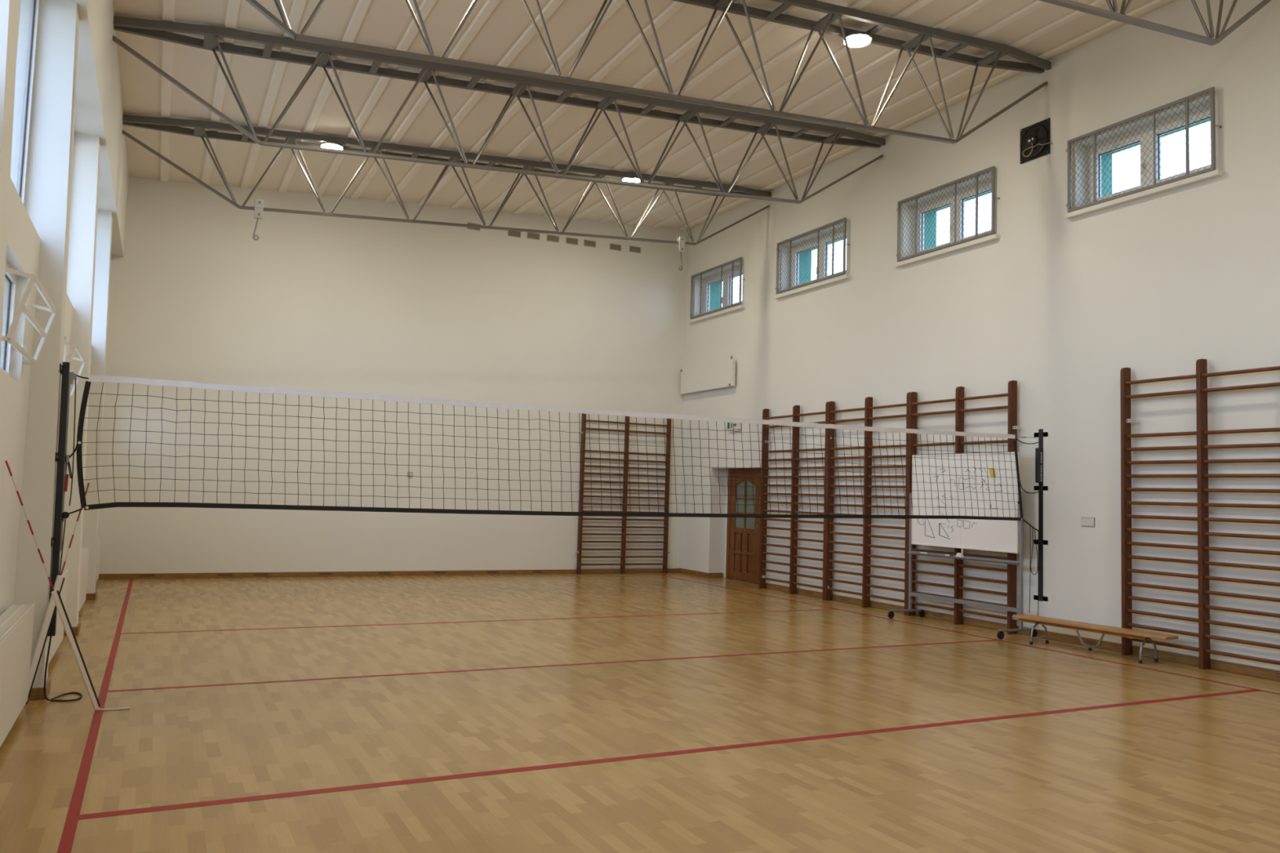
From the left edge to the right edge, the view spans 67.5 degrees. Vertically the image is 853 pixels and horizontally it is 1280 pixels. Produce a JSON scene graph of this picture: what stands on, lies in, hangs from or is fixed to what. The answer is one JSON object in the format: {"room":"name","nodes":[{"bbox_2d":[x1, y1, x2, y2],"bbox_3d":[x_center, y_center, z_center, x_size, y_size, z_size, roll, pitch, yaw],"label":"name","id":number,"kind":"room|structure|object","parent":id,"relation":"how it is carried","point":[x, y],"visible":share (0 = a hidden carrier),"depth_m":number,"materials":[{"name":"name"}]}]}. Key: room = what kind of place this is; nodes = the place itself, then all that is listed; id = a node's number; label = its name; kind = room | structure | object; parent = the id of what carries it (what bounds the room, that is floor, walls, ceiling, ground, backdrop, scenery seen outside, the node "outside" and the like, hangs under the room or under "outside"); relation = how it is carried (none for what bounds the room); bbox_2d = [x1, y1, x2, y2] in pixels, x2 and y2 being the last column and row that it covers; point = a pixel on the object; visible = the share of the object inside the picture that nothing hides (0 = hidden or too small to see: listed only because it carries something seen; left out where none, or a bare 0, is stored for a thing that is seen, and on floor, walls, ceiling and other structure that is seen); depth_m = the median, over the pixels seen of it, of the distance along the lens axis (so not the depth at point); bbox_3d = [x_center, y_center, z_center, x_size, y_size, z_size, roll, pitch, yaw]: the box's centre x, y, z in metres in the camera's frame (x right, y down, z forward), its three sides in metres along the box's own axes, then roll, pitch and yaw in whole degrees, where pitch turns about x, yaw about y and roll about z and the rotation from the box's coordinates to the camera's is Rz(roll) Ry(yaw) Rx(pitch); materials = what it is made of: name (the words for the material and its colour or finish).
{"room":"sports hall","nodes":[
{"label":"sports hall","id":0,"kind":"room"},
{"bbox_2d":[0,0,128,688],"bbox_3d":[-4.331,-1.561,6.730,0.612,7.000,18.950,4,-4,-27],"label":"wall","id":1,"kind":"structure","parent":0,"point":[70,224],"depth_m":7.07,"materials":[{"name":"paint"}]},
{"bbox_2d":[0,259,17,376],"bbox_3d":[-4.019,-0.686,5.980,0.055,0.730,1.070,4,-4,-27],"label":"window","id":2,"kind":"structure","parent":1,"relation":"in","point":[11,279],"depth_m":6.40,"materials":[{"name":"white plastic"}]},
{"bbox_2d":[0,604,35,746],"bbox_3d":[-3.787,1.527,5.615,0.161,0.720,2.070,4,-4,-27],"label":"radiator","id":3,"kind":"object","parent":1,"relation":"attached to","point":[16,623],"visible":1,"depth_m":5.83,"materials":[{"name":"white metal"}]},
{"bbox_2d":[0,604,35,641],"bbox_3d":[-3.760,1.175,5.648,0.125,0.012,2.070,4,-4,-27],"label":"grille","id":4,"kind":"object","parent":3,"relation":"attached to","point":[12,618],"depth_m":5.96,"materials":[{"name":"white metal"}]},
{"bbox_2d":[16,0,39,205],"bbox_3d":[-3.846,-2.357,5.740,0.050,1.820,2.856,4,-4,-27],"label":"window","id":5,"kind":"structure","parent":1,"relation":"in","point":[34,4],"depth_m":6.97,"materials":[{"name":"white plastic"}]},
{"bbox_2d":[1,266,57,364],"bbox_3d":[-3.857,-0.663,6.049,0.174,0.427,1.300,4,-4,-27],"label":"guard","id":6,"kind":"object","parent":1,"relation":"attached to","point":[34,280],"visible":0.99,"depth_m":5.83,"materials":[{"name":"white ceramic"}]},
{"bbox_2d":[48,361,76,636],"bbox_3d":[-4.311,0.530,7.114,0.107,2.025,0.220,4,-4,-27],"label":"net post","id":7,"kind":"object","parent":1,"relation":"attached to","point":[61,457],"visible":0.83,"depth_m":7.10,"materials":[{"name":"black metal"}]},
{"bbox_2d":[58,374,1039,627],"bbox_3d":[0.282,0.986,9.410,10.325,2.330,0.036,4,-4,-27],"label":"net","id":8,"kind":"object","parent":7,"relation":"attached to","point":[118,380],"visible":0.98,"depth_m":8.70,"materials":[{"name":"black fabric"}]},
{"bbox_2d":[28,591,97,700],"bbox_3d":[-4.310,1.905,6.696,0.242,0.085,18.654,4,-4,-27],"label":"baseboard","id":9,"kind":"structure","parent":1,"relation":"attached to","point":[37,694],"depth_m":6.99,"materials":[{"name":"brown wood"}]},
{"bbox_2d":[63,341,86,398],"bbox_3d":[-5.278,-0.511,8.863,0.174,0.427,1.300,4,-4,-27],"label":"guard","id":10,"kind":"object","parent":1,"relation":"attached to","point":[75,347],"visible":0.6,"depth_m":8.99,"materials":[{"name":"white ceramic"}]},
{"bbox_2d":[97,176,688,573],"bbox_3d":[-3.773,-1.027,17.778,11.660,7.700,0.300,4,-4,-27],"label":"wall","id":11,"kind":"structure","parent":0,"point":[315,303],"depth_m":17.15,"materials":[{"name":"paint"}]},
{"bbox_2d":[97,568,678,579],"bbox_3d":[-3.906,2.656,17.328,10.568,0.085,0.026,4,-4,-27],"label":"baseboard","id":12,"kind":"structure","parent":11,"relation":"attached to","point":[322,574],"depth_m":16.82,"materials":[{"name":"brown wood"}]},
{"bbox_2d":[407,471,413,477],"bbox_3d":[-4.155,0.874,17.304,0.100,0.106,0.018,4,-4,-27],"label":"light switch","id":13,"kind":"object","parent":11,"relation":"attached to","point":[409,473],"visible":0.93,"depth_m":17.30,"materials":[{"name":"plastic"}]},
{"bbox_2d":[466,222,480,231],"bbox_3d":[-3.137,-3.776,18.073,0.256,0.124,0.012,4,-4,-27],"label":"air vent","id":14,"kind":"object","parent":11,"relation":"in","point":[468,223],"visible":0.6,"depth_m":18.07,"materials":[{"name":"metal"}]},
{"bbox_2d":[507,230,520,237],"bbox_3d":[-2.417,-3.717,18.434,0.256,0.124,0.012,4,-4,-27],"label":"air vent","id":15,"kind":"object","parent":11,"relation":"in","point":[513,233],"visible":0.87,"depth_m":18.44,"materials":[{"name":"metal"}]},
{"bbox_2d":[527,231,539,239],"bbox_3d":[-2.070,-3.706,18.608,0.256,0.124,0.012,4,-4,-27],"label":"air vent","id":16,"kind":"object","parent":11,"relation":"in","point":[530,235],"visible":0.99,"depth_m":18.61,"materials":[{"name":"metal"}]},
{"bbox_2d":[546,234,559,242],"bbox_3d":[-1.709,-3.691,18.790,0.256,0.124,0.012,4,-4,-27],"label":"air vent","id":17,"kind":"object","parent":11,"relation":"in","point":[549,237],"visible":1,"depth_m":18.79,"materials":[{"name":"metal"}]},
{"bbox_2d":[565,236,577,244],"bbox_3d":[-1.345,-3.674,18.973,0.256,0.124,0.012,4,-4,-27],"label":"air vent","id":18,"kind":"object","parent":11,"relation":"in","point":[568,240],"visible":1,"depth_m":18.97,"materials":[{"name":"metal"}]},
{"bbox_2d":[583,239,595,247],"bbox_3d":[-1.003,-3.660,19.145,0.256,0.124,0.012,4,-4,-27],"label":"air vent","id":19,"kind":"object","parent":11,"relation":"in","point":[586,242],"visible":1,"depth_m":19.14,"materials":[{"name":"metal"}]},
{"bbox_2d":[609,243,621,251],"bbox_3d":[-0.497,-3.635,19.399,0.256,0.124,0.012,4,-4,-27],"label":"air vent","id":20,"kind":"object","parent":11,"relation":"in","point":[612,246],"visible":1,"depth_m":19.40,"materials":[{"name":"metal"}]},
{"bbox_2d":[575,413,671,574],"bbox_3d":[-0.306,1.343,19.140,2.080,3.170,0.165,4,-4,-27],"label":"wall bars","id":21,"kind":"object","parent":11,"relation":"attached to","point":[580,518],"visible":0.86,"depth_m":19.06,"materials":[{"name":"brown wood"}]},
{"bbox_2d":[629,245,640,253],"bbox_3d":[-0.099,-3.625,19.599,0.256,0.124,0.012,4,-4,-27],"label":"air vent","id":22,"kind":"object","parent":11,"relation":"in","point":[633,249],"visible":1,"depth_m":19.60,"materials":[{"name":"metal"}]},
{"bbox_2d":[0,573,1279,852],"bbox_3d":[0.509,2.310,8.964,11.800,0.121,19.550,4,-4,-27],"label":"floor","id":23,"kind":"structure","parent":0,"point":[613,713],"depth_m":6.45,"materials":[{"name":"brown wood"}]},
{"bbox_2d":[25,482,89,705],"bbox_3d":[-4.234,1.183,6.944,0.028,1.555,0.559,1,-4,6],"label":"antenna","id":24,"kind":"object","parent":23,"relation":"on","point":[51,607],"visible":0.79,"depth_m":6.84,"materials":[{"name":"white plastic"}]},
{"bbox_2d":[48,569,68,664],"bbox_3d":[-5.092,1.667,8.201,0.161,0.720,1.870,4,-4,-27],"label":"radiator","id":25,"kind":"object","parent":23,"relation":"on","point":[56,640],"visible":0.15,"depth_m":8.57,"materials":[{"name":"white metal"}]},
{"bbox_2d":[58,569,68,576],"bbox_3d":[-5.066,1.316,8.233,0.125,0.012,1.870,4,-4,-27],"label":"grille","id":26,"kind":"object","parent":25,"relation":"attached to","point":[64,573],"depth_m":8.89,"materials":[{"name":"white ceramic"}]},
{"bbox_2d":[43,611,82,702],"bbox_3d":[-4.167,1.540,6.972,0.238,0.862,0.304,4,-4,-27],"label":"rope tail","id":27,"kind":"object","parent":23,"relation":"on","point":[52,623],"visible":0.96,"depth_m":6.84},
{"bbox_2d":[4,460,130,711],"bbox_3d":[-3.813,1.090,6.367,0.120,1.690,0.934,-1,-5,30],"label":"antenna","id":28,"kind":"object","parent":23,"relation":"on","point":[55,594],"visible":1,"depth_m":6.39,"materials":[{"name":"white plastic"}]},
{"bbox_2d":[78,547,88,612],"bbox_3d":[-6.522,1.821,11.031,0.161,0.720,1.920,4,-4,-27],"label":"radiator","id":29,"kind":"object","parent":23,"relation":"on","point":[85,551],"visible":0.3,"depth_m":11.31,"materials":[{"name":"white metal"}]},
{"bbox_2d":[81,547,88,556],"bbox_3d":[-6.495,1.469,11.064,0.125,0.012,1.920,4,-4,-27],"label":"grille","id":30,"kind":"object","parent":29,"relation":"attached to","point":[85,551],"depth_m":11.51,"materials":[{"name":"white ceramic"}]},
{"bbox_2d":[95,535,101,582],"bbox_3d":[-7.879,1.967,13.720,0.161,0.720,1.850,4,-4,-27],"label":"radiator","id":31,"kind":"object","parent":23,"relation":"on","point":[99,545],"visible":0.18,"depth_m":14.18,"materials":[{"name":"white metal"}]},
{"bbox_2d":[887,452,1036,639],"bbox_3d":[4.141,1.474,12.445,0.650,2.250,1.953,4,-4,-27],"label":"whiteboard","id":32,"kind":"object","parent":23,"relation":"on","point":[995,535],"visible":0.91,"depth_m":12.41,"materials":[{"name":"plastic"}]},
{"bbox_2d":[955,552,964,557],"bbox_3d":[4.155,1.672,12.439,0.044,0.055,0.107,4,-4,-27],"label":"sponge","id":33,"kind":"object","parent":32,"relation":"on","point":[958,554],"visible":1,"depth_m":12.41,"materials":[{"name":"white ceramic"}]},
{"bbox_2d":[907,551,1016,563],"bbox_3d":[4.151,1.700,12.443,0.058,0.011,1.870,4,-4,-27],"label":"tray","id":34,"kind":"object","parent":32,"relation":"on","point":[931,554],"depth_m":12.35,"materials":[{"name":"grey metal"}]},
{"bbox_2d":[988,467,995,477],"bbox_3d":[4.434,0.582,12.063,0.030,0.117,0.081,4,-4,-27],"label":"sponge","id":35,"kind":"object","parent":32,"relation":"attached to","point":[991,471],"visible":0.84,"depth_m":12.05,"materials":[{"name":"yellow"}]},
{"bbox_2d":[1012,613,1178,663],"bbox_3d":[4.975,2.345,10.584,0.328,0.304,1.830,4,-5,-31],"label":"bench","id":36,"kind":"object","parent":23,"relation":"on","point":[1145,636],"visible":1,"depth_m":10.50,"materials":[{"name":"brown wood"}]},
{"bbox_2d":[113,0,1175,230],"bbox_3d":[0.701,-4.667,9.439,11.658,1.010,19.550,4,-4,-27],"label":"ceiling","id":37,"kind":"structure","parent":0,"point":[498,33],"depth_m":12.39,"materials":[{"name":"beige metal"}]},
{"bbox_2d":[121,114,771,245],"bbox_3d":[-2.301,-3.708,15.145,10.432,1.731,0.455,4,-4,-27],"label":"roof truss","id":38,"kind":"object","parent":37,"relation":"attached to","point":[163,124],"visible":0.81,"depth_m":14.53,"materials":[{"name":"metal"}]},
{"bbox_2d":[252,199,263,240],"bbox_3d":[-5.400,-2.915,13.537,0.120,0.580,0.090,4,-4,-27],"label":"hook","id":39,"kind":"object","parent":38,"relation":"attached to","point":[259,204],"visible":1,"depth_m":13.51,"materials":[{"name":"white metal"}]},
{"bbox_2d":[320,142,343,149],"bbox_3d":[-4.496,-4.116,13.980,0.324,0.099,0.324,4,-4,-27],"label":"ceiling lamp","id":40,"kind":"object","parent":38,"relation":"attached to","point":[323,144],"visible":0.76,"depth_m":13.89,"materials":[{"name":"white plastic"}]},
{"bbox_2d":[321,143,342,149],"bbox_3d":[-4.498,-4.073,13.977,0.296,0.012,0.296,4,-4,-27],"label":"diffuser","id":41,"kind":"object","parent":40,"relation":"attached to","point":[337,146],"depth_m":13.92,"materials":[{"name":"white plastic"}]},
{"bbox_2d":[622,176,639,182],"bbox_3d":[-0.144,-4.201,16.183,0.324,0.099,0.324,4,-4,-27],"label":"ceiling lamp","id":42,"kind":"object","parent":38,"relation":"attached to","point":[633,180],"visible":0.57,"depth_m":16.14,"materials":[{"name":"white plastic"}]},
{"bbox_2d":[677,236,684,270],"bbox_3d":[0.709,-2.997,16.627,0.120,0.580,0.090,4,-4,-27],"label":"hook","id":43,"kind":"object","parent":38,"relation":"attached to","point":[681,246],"visible":1,"depth_m":16.61,"materials":[{"name":"white metal"}]},
{"bbox_2d":[112,15,885,204],"bbox_3d":[-0.924,-3.829,12.415,10.432,1.786,0.455,4,-4,-27],"label":"roof truss","id":44,"kind":"object","parent":37,"relation":"attached to","point":[153,28],"visible":0.99,"depth_m":11.85,"materials":[{"name":"metal"}]},
{"bbox_2d":[245,0,1051,143],"bbox_3d":[0.452,-3.939,9.684,10.432,1.861,0.455,4,-4,-27],"label":"roof truss","id":45,"kind":"object","parent":37,"relation":"attached to","point":[1037,64],"visible":1,"depth_m":10.27,"materials":[{"name":"metal"}]},
{"bbox_2d":[842,31,871,47],"bbox_3d":[2.471,-4.424,10.886,0.324,0.099,0.324,4,-4,-27],"label":"ceiling lamp","id":46,"kind":"object","parent":45,"relation":"attached to","point":[857,38],"visible":0.86,"depth_m":10.83,"materials":[{"name":"white plastic"}]},
{"bbox_2d":[1039,0,1271,45],"bbox_3d":[1.851,-4.042,6.908,10.432,1.956,0.455,4,-4,-27],"label":"roof truss","id":47,"kind":"object","parent":37,"relation":"attached to","point":[1122,16],"visible":1,"depth_m":8.26,"materials":[{"name":"metal"}]},
{"bbox_2d":[679,0,1279,671],"bbox_3d":[5.473,-1.173,11.660,0.652,7.700,18.950,4,-4,-27],"label":"wall","id":48,"kind":"structure","parent":0,"point":[1155,286],"depth_m":11.73,"materials":[{"name":"paint"}]},
{"bbox_2d":[680,355,735,394],"bbox_3d":[1.341,-1.011,19.003,0.130,0.595,2.000,4,-4,-27],"label":"radiator","id":49,"kind":"object","parent":48,"relation":"attached to","point":[720,375],"visible":1,"depth_m":18.84,"materials":[{"name":"white metal"}]},
{"bbox_2d":[688,264,744,323],"bbox_3d":[1.631,-2.646,19.014,0.363,0.945,2.000,4,-4,-27],"label":"window","id":50,"kind":"structure","parent":48,"relation":"in","point":[740,307],"depth_m":19.12,"materials":[{"name":"white plastic"}]},
{"bbox_2d":[689,257,745,319],"bbox_3d":[1.501,-2.713,18.956,0.084,0.906,1.980,4,-4,-27],"label":"guard","id":51,"kind":"object","parent":48,"relation":"attached to","point":[740,258],"visible":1,"depth_m":18.82,"materials":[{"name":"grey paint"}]},
{"bbox_2d":[726,422,742,432],"bbox_3d":[1.777,-0.005,18.092,0.052,0.220,0.480,4,-4,-27],"label":"exit sign","id":52,"kind":"object","parent":48,"relation":"attached to","point":[737,426],"visible":0.66,"depth_m":18.05,"materials":[{"name":"white plastic"}]},
{"bbox_2d":[725,468,760,583],"bbox_3d":[2.105,1.855,17.943,0.108,2.130,1.780,4,-4,-27],"label":"door","id":53,"kind":"structure","parent":48,"relation":"in","point":[747,562],"depth_m":18.23,"materials":[{"name":"brown wood"}]},
{"bbox_2d":[758,401,835,600],"bbox_3d":[2.634,1.221,16.097,0.165,3.170,1.914,4,-4,-27],"label":"wall bars","id":54,"kind":"object","parent":48,"relation":"attached to","point":[796,415],"visible":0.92,"depth_m":16.13,"materials":[{"name":"brown wood"}]},
{"bbox_2d":[774,228,849,298],"bbox_3d":[3.015,-2.790,16.272,0.363,0.955,1.990,4,-4,-27],"label":"window","id":55,"kind":"structure","parent":48,"relation":"in","point":[845,277],"depth_m":16.36,"materials":[{"name":"white plastic"}]},
{"bbox_2d":[775,217,849,293],"bbox_3d":[2.884,-2.858,16.217,0.084,0.918,1.978,4,-4,-27],"label":"guard","id":56,"kind":"object","parent":48,"relation":"attached to","point":[843,220],"visible":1,"depth_m":16.06,"materials":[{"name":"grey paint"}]},
{"bbox_2d":[824,391,916,615],"bbox_3d":[3.470,1.131,14.441,0.165,3.170,1.930,4,-4,-27],"label":"wall bars","id":57,"kind":"object","parent":48,"relation":"attached to","point":[868,407],"visible":0.9,"depth_m":14.47,"materials":[{"name":"brown wood"}]},
{"bbox_2d":[894,178,999,267],"bbox_3d":[4.405,-2.882,13.513,0.363,0.940,1.930,4,-4,-27],"label":"window","id":58,"kind":"structure","parent":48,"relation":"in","point":[994,237],"depth_m":13.58,"materials":[{"name":"white plastic"}]},
{"bbox_2d":[896,165,999,262],"bbox_3d":[4.274,-2.948,13.456,0.084,0.907,1.924,4,-4,-27],"label":"guard","id":59,"kind":"object","parent":48,"relation":"attached to","point":[991,168],"visible":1,"depth_m":13.29,"materials":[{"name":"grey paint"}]},
{"bbox_2d":[906,380,1021,634],"bbox_3d":[4.303,1.042,12.791,0.165,3.170,1.900,4,-4,-27],"label":"wall bars","id":60,"kind":"object","parent":48,"relation":"attached to","point":[959,411],"visible":0.57,"depth_m":12.71,"materials":[{"name":"brown wood"}]},
{"bbox_2d":[678,568,1279,680],"bbox_3d":[5.208,2.508,11.313,0.349,0.095,18.925,4,-4,-27],"label":"baseboard","id":61,"kind":"structure","parent":48,"relation":"attached to","point":[1258,672],"depth_m":11.33,"materials":[{"name":"brown wood"}]},
{"bbox_2d":[1019,117,1053,164],"bbox_3d":[4.997,-3.622,12.119,0.075,0.456,0.495,4,-4,-27],"label":"wall fan","id":62,"kind":"object","parent":48,"relation":"attached to","point":[1035,142],"visible":1,"depth_m":12.10,"materials":[{"name":"black plastic"}]},
{"bbox_2d":[1021,126,1045,155],"bbox_3d":[4.973,-3.622,12.129,0.010,0.400,0.400,4,-4,-27],"label":"grille","id":63,"kind":"object","parent":62,"relation":"attached to","point":[1033,138],"depth_m":12.11,"materials":[{"name":"black metal"}]},
{"bbox_2d":[1033,428,1048,601],"bbox_3d":[4.921,1.081,11.747,0.153,2.105,0.163,1,-4,16],"label":"net post","id":64,"kind":"object","parent":48,"relation":"attached to","point":[1038,451],"visible":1,"depth_m":11.74,"materials":[{"name":"black metal"}]},
{"bbox_2d":[1081,517,1094,527],"bbox_3d":[5.212,1.112,11.141,0.012,0.106,0.178,4,-4,-27],"label":"power socket","id":65,"kind":"object","parent":48,"relation":"attached to","point":[1086,522],"visible":1,"depth_m":11.13,"materials":[{"name":"plastic"}]},
{"bbox_2d":[1065,103,1222,218],"bbox_3d":[5.742,-3.008,10.863,0.363,0.905,1.870,4,-4,-27],"label":"window","id":66,"kind":"structure","parent":48,"relation":"in","point":[1215,173],"depth_m":10.94,"materials":[{"name":"white plastic"}]},
{"bbox_2d":[1066,86,1222,212],"bbox_3d":[5.610,-3.071,10.809,0.084,0.889,1.887,4,-4,-27],"label":"guard","id":67,"kind":"object","parent":48,"relation":"attached to","point":[1211,90],"visible":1,"depth_m":10.62,"materials":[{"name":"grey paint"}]},
{"bbox_2d":[1120,359,1279,669],"bbox_3d":[5.799,0.881,9.830,0.165,3.170,1.797,4,-4,-27],"label":"wall bars","id":68,"kind":"object","parent":48,"relation":"attached to","point":[1202,375],"visible":0.93,"depth_m":9.83,"materials":[{"name":"brown wood"}]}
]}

